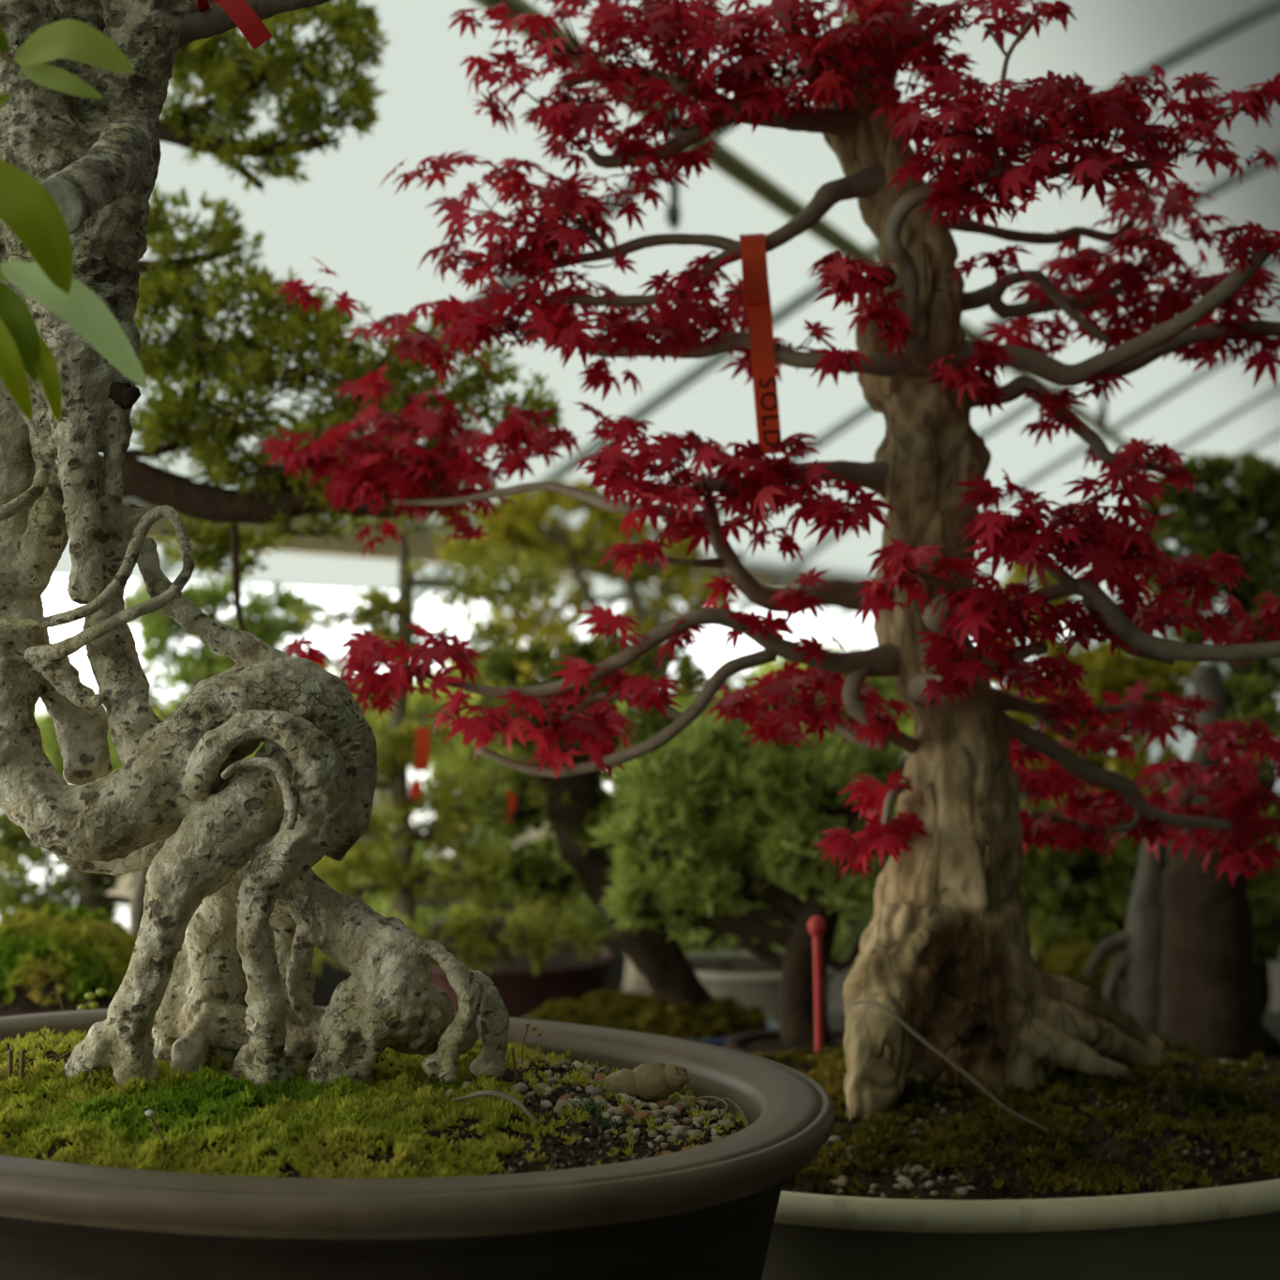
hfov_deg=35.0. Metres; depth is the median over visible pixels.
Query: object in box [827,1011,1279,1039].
bench
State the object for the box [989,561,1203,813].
tree
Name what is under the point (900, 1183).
pebble
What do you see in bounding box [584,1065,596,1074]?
pebble
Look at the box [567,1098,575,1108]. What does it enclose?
pebble
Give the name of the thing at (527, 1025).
sprout
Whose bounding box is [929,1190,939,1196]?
pebble
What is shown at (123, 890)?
tree
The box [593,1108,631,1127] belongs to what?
grass tuft
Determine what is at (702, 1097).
dry stalk
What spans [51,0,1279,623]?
ceiling
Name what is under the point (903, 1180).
pebble
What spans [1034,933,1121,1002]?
moss
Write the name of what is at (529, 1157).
gravel
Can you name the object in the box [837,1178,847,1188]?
pebble
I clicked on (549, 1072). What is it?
pebble
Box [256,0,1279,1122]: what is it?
bonsai
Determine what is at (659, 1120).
pebble
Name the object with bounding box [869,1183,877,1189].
pebble
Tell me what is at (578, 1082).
pebble
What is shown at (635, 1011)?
moss
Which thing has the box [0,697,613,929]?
ground
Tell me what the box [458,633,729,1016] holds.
bonsai
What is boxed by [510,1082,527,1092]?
pebble
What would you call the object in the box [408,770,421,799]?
plant tag
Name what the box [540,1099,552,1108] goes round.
pebble
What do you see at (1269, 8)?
roof beam
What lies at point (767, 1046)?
soil
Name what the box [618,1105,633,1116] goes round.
pebble
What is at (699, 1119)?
pebble
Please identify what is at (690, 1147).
pebble
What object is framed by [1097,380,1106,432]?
strap
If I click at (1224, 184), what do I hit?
tube
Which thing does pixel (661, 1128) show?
pebble
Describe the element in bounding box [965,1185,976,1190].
pebble
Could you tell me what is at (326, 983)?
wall
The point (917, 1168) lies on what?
pebble
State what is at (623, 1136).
pebble
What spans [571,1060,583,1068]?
pebble
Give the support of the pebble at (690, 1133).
on the soil at (585, 1152)
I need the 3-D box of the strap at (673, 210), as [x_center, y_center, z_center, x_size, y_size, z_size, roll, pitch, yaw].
[0.059,-0.916,3.600,0.024,0.379,0.024,0,0,22]
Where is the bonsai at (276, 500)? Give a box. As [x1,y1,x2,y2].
[95,0,569,632]
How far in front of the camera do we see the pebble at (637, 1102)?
1.25 m
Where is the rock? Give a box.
[603,1062,689,1102]
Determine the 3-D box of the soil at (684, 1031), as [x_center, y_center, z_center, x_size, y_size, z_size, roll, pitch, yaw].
[0.008,0.467,2.410,0.289,0.059,0.215,0,0,0]
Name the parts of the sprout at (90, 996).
stem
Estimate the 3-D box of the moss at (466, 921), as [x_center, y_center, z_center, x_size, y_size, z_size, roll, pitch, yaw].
[-0.196,0.385,2.446,0.322,0.153,0.114,0,0,2]
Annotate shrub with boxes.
[0,899,136,1005]
[352,645,908,975]
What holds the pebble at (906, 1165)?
on the soil at (1019, 1190)
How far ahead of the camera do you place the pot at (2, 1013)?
1.93 m
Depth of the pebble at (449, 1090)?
1.20 m
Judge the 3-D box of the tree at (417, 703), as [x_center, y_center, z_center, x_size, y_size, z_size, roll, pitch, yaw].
[-1.480,0.774,9.995,1.483,1.292,0.663,0,0,5]
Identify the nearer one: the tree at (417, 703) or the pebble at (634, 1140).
the pebble at (634, 1140)
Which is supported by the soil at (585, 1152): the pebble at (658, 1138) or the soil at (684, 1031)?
the pebble at (658, 1138)
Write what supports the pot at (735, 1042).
on the bench
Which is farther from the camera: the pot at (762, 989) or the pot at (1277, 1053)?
the pot at (762, 989)
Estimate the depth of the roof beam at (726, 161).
4.22 m
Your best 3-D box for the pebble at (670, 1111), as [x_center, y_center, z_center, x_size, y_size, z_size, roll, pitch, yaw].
[0.020,0.291,1.247,0.008,0.005,0.008,0,0,-44]
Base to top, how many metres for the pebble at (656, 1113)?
0.008 m
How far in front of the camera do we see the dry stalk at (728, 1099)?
1.23 m
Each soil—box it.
[0,928,125,1010]
[0,1043,743,1177]
[587,1016,765,1039]
[690,956,782,973]
[739,1036,843,1055]
[781,1048,1279,1200]
[1051,963,1120,1002]
[1206,1053,1279,1064]
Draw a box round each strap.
[665,63,680,229]
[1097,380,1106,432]
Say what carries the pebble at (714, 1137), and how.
on the soil at (585, 1152)
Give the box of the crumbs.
[783,1047,1279,1200]
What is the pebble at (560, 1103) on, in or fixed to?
on the soil at (585, 1152)
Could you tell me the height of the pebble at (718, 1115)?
0.004 m
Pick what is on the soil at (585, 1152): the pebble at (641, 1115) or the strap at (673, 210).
the pebble at (641, 1115)
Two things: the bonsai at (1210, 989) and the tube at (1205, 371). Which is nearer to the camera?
the bonsai at (1210, 989)
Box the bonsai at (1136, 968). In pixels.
[1084,662,1279,1035]
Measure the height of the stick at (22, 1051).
0.029 m
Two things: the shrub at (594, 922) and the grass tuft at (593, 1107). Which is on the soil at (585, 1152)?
the grass tuft at (593, 1107)
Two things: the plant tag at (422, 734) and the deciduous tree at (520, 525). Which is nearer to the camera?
the plant tag at (422, 734)
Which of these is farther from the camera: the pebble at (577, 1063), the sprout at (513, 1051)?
the pebble at (577, 1063)
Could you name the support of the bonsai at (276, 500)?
in the soil at (21, 1001)
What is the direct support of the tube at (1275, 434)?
attached to the ceiling
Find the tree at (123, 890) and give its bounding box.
[34,692,183,898]
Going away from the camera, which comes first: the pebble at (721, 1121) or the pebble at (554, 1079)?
the pebble at (721, 1121)
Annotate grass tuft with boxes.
[564,1096,602,1114]
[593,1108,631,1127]
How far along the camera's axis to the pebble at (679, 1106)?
1.25 m
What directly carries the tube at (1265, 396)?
attached to the ceiling
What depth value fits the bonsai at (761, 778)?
2.23 m
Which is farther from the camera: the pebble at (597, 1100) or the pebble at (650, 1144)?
the pebble at (597, 1100)
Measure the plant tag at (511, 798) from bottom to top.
0.063 m
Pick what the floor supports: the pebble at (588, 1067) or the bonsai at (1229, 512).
the bonsai at (1229, 512)
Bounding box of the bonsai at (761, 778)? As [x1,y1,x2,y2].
[586,709,909,1045]
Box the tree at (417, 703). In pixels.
[247,669,481,815]
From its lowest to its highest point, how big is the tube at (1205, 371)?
1.711 m
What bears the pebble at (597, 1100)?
on the soil at (585, 1152)
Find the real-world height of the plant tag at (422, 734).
0.079 m
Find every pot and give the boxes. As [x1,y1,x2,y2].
[0,1006,108,1016]
[0,1006,835,1279]
[430,938,616,1017]
[522,1015,779,1046]
[686,950,836,1024]
[722,1028,844,1055]
[761,1058,1279,1279]
[1264,1049,1279,1067]
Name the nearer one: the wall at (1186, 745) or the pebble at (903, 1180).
the pebble at (903, 1180)
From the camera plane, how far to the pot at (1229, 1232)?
1.45 m
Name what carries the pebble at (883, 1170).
on the soil at (1019, 1190)
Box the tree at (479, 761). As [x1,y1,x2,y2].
[413,648,548,844]
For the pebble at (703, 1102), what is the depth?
1.28 m
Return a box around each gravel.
[0,1027,749,1174]
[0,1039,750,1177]
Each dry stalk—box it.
[692,1096,728,1116]
[708,1098,748,1126]
[847,999,1070,1146]
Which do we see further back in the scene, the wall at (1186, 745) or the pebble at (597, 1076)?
the wall at (1186, 745)
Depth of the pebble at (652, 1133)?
1.18 m
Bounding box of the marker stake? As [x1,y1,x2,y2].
[807,916,826,1054]
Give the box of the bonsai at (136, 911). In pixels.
[129,866,149,937]
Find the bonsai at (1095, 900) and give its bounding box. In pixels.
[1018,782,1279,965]
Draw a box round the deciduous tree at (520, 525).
[433,477,752,994]
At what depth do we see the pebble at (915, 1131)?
1.56 m
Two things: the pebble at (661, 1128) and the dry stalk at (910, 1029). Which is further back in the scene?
the dry stalk at (910, 1029)
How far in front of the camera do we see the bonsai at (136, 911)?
2.29 m
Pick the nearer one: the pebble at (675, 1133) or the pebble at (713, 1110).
the pebble at (675, 1133)
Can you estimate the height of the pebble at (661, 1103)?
0.008 m
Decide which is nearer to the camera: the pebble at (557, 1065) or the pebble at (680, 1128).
the pebble at (680, 1128)
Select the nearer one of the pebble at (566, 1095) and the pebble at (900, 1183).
the pebble at (566, 1095)
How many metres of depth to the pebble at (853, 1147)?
1.53 m
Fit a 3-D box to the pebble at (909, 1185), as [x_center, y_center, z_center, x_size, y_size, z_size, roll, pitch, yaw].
[0.196,0.399,1.481,0.010,0.006,0.006,0,0,-27]
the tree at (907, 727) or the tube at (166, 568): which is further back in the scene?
the tree at (907, 727)
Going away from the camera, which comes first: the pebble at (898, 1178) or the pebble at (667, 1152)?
the pebble at (667, 1152)
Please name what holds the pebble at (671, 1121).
on the soil at (585, 1152)
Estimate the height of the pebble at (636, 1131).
0.005 m
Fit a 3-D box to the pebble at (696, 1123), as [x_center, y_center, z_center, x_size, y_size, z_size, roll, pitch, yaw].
[0.034,0.292,1.224,0.004,0.004,0.007,0,0,-42]
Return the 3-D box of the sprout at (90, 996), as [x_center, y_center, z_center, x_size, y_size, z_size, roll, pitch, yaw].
[-0.423,0.283,1.550,0.030,0.034,0.004,0,0,0]
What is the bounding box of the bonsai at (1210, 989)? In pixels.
[1159,703,1279,1057]
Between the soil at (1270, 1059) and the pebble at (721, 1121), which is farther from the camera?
the soil at (1270, 1059)
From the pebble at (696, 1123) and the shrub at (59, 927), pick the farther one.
the shrub at (59, 927)
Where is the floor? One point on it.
(836, 982)
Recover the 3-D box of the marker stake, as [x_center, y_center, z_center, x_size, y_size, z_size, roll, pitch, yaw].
[0.167,0.342,1.920,0.018,0.163,0.018,0,0,0]
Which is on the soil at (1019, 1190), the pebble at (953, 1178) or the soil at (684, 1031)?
the pebble at (953, 1178)
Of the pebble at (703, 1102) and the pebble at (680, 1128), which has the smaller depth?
the pebble at (680, 1128)
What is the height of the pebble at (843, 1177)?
0.006 m
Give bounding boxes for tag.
[196,0,272,49]
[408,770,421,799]
[413,710,430,771]
[505,784,516,825]
[739,233,782,454]
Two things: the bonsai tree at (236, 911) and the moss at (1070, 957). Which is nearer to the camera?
the bonsai tree at (236, 911)
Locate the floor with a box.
[828,819,1279,1011]
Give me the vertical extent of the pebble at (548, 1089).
0.006 m
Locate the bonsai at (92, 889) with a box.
[0,806,136,924]
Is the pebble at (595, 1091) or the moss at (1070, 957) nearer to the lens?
the pebble at (595, 1091)
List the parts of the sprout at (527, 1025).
stem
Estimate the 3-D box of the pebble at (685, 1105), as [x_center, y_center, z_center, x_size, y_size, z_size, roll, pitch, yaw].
[0.026,0.290,1.263,0.011,0.007,0.010,0,0,16]
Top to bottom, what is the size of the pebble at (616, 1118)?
0.006 m
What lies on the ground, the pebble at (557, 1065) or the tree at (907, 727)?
the tree at (907, 727)
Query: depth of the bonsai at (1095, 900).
2.85 m
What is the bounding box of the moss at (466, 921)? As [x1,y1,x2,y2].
[380,899,610,982]
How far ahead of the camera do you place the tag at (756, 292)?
1.65 m
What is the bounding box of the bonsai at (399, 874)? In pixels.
[286,507,585,975]
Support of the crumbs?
on the soil at (1019, 1190)
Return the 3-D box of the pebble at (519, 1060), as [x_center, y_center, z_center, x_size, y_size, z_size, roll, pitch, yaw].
[-0.076,0.277,1.325,0.010,0.007,0.010,0,0,17]
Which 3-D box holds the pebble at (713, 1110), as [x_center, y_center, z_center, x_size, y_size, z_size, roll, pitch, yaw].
[0.047,0.295,1.263,0.005,0.005,0.008,0,0,31]
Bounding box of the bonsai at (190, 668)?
[34,572,394,965]
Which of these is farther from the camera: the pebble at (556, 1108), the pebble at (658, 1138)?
the pebble at (556, 1108)
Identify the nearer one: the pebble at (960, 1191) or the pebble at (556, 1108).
the pebble at (556, 1108)
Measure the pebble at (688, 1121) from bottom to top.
0.006 m
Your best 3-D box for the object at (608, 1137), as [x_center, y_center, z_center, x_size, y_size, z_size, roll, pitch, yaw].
[-0.221,0.282,1.266,0.595,0.041,0.407,0,0,19]
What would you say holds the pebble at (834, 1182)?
on the soil at (1019, 1190)
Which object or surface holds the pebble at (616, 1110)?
on the soil at (585, 1152)
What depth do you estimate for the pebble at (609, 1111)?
1.20 m
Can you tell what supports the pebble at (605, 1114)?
on the soil at (585, 1152)
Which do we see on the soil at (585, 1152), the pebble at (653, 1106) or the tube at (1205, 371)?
the pebble at (653, 1106)
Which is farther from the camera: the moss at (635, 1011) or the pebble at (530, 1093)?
the moss at (635, 1011)
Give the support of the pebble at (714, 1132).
on the soil at (585, 1152)
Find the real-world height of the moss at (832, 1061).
0.071 m
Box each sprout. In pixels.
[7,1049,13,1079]
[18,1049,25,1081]
[76,988,106,1009]
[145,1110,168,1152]
[512,1047,516,1084]
[521,1023,542,1061]
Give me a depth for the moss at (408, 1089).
1.14 m
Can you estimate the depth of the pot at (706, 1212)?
1.04 m
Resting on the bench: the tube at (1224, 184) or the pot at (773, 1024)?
the pot at (773, 1024)
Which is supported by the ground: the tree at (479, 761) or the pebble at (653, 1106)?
the tree at (479, 761)
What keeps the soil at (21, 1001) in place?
in the pot at (2, 1013)
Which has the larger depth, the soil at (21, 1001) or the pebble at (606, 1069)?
the soil at (21, 1001)
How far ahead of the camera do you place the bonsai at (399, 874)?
2.69 m
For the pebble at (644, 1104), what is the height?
0.004 m
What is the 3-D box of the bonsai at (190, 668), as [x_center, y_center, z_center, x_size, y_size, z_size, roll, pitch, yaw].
[-0.695,0.238,3.100,0.658,0.684,0.246,0,0,0]
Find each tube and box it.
[129,58,802,597]
[600,150,1279,609]
[735,251,1279,614]
[837,336,1275,621]
[974,385,1279,583]
[1029,429,1279,587]
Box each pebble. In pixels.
[445,1088,455,1096]
[462,1081,472,1090]
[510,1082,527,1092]
[515,1058,530,1067]
[526,1091,535,1097]
[531,1082,548,1093]
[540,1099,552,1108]
[543,1086,553,1094]
[545,1069,552,1076]
[548,1076,560,1083]
[552,1062,559,1069]
[553,1105,564,1114]
[556,1098,568,1108]
[562,1093,572,1099]
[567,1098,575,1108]
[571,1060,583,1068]
[571,1081,581,1086]
[572,1098,580,1103]
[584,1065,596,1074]
[585,1084,602,1095]
[593,1097,607,1107]
[594,1073,604,1080]
[597,1066,609,1072]
[602,1111,609,1118]
[605,1108,613,1114]
[611,1115,622,1124]
[612,1107,625,1116]
[616,1093,632,1103]
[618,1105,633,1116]
[618,1133,626,1139]
[625,1138,637,1144]
[632,1111,649,1122]
[632,1128,640,1136]
[633,1099,642,1106]
[639,1101,648,1108]
[647,1102,659,1109]
[647,1129,657,1137]
[647,1141,653,1148]
[650,1109,662,1119]
[652,1117,663,1124]
[653,1134,664,1142]
[655,1099,670,1108]
[657,1126,667,1132]
[660,1150,672,1155]
[662,1105,680,1114]
[666,1117,678,1125]
[666,1135,677,1142]
[667,1109,677,1115]
[671,1129,679,1137]
[672,1125,687,1135]
[673,1101,690,1110]
[673,1103,682,1112]
[680,1145,692,1150]
[681,1116,692,1124]
[686,1129,703,1138]
[692,1114,706,1124]
[692,1121,700,1127]
[697,1099,708,1106]
[709,1135,722,1141]
[710,1109,719,1114]
[710,1129,718,1136]
[713,1112,722,1119]
[717,1119,735,1129]
[721,1114,734,1120]
[828,1135,841,1142]
[831,1179,838,1185]
[837,1174,848,1182]
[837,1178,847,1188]
[845,1145,856,1153]
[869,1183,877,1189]
[880,1168,889,1174]
[896,1175,907,1182]
[896,1182,904,1190]
[900,1177,911,1183]
[903,1163,913,1169]
[903,1182,915,1190]
[910,1129,918,1134]
[912,1164,925,1172]
[923,1173,931,1177]
[923,1180,934,1189]
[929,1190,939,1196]
[949,1175,957,1180]
[955,1187,969,1195]
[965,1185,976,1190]
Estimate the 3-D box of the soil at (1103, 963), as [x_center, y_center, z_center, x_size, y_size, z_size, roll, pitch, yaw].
[0.633,0.461,2.700,0.274,0.086,0.236,0,0,0]
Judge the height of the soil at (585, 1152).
0.066 m
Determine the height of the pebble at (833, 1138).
0.005 m
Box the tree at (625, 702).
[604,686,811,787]
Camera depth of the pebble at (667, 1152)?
1.15 m
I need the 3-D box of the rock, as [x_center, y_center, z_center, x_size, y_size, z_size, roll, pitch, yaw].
[0.004,0.278,1.272,0.054,0.026,0.030,0,0,0]
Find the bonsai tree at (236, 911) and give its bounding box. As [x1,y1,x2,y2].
[0,0,509,1092]
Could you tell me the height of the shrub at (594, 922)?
1.341 m
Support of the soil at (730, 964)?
in the pot at (762, 989)
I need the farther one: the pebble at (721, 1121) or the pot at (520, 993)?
the pot at (520, 993)
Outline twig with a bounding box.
[454,1089,539,1125]
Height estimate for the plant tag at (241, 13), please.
0.059 m
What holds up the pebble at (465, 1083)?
on the moss at (408, 1089)
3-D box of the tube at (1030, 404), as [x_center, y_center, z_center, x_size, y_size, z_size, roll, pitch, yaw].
[3.944,-0.942,7.013,7.598,1.711,0.037,0,0,21]
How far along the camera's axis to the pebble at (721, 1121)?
1.23 m
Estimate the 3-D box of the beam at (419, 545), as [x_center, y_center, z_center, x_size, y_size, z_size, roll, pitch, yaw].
[0.334,-0.270,7.775,0.060,0.130,19.200,0,0,21]
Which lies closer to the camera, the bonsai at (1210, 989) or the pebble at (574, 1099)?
the pebble at (574, 1099)
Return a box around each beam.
[122,499,1087,615]
[412,0,1279,606]
[471,0,1160,475]
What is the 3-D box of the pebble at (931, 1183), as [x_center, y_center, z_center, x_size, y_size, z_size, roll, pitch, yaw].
[0.211,0.397,1.480,0.009,0.006,0.009,0,0,19]
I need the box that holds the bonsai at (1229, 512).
[1134,450,1279,1011]
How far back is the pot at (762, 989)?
2.80 m
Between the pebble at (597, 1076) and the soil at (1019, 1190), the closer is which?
the pebble at (597, 1076)
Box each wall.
[127,722,1087,1006]
[1069,521,1279,795]
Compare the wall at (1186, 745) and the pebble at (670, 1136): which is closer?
the pebble at (670, 1136)
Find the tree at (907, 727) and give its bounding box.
[748,639,914,752]
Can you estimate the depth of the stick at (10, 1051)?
1.23 m
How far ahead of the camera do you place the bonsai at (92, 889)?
2.56 m
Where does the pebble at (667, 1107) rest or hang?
on the soil at (585, 1152)
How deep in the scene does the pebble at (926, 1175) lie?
1.49 m
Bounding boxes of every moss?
[0,1025,744,1178]
[380,899,610,982]
[527,987,770,1039]
[749,1031,1279,1199]
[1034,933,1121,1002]
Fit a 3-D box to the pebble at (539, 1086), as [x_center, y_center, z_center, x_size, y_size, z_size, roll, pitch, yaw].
[-0.061,0.275,1.243,0.011,0.007,0.009,0,0,6]
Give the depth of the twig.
1.16 m
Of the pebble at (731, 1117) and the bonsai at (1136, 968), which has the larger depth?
the bonsai at (1136, 968)
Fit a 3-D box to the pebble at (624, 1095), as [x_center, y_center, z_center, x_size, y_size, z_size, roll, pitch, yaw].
[-0.010,0.283,1.251,0.012,0.007,0.007,0,0,30]
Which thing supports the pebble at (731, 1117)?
on the soil at (585, 1152)

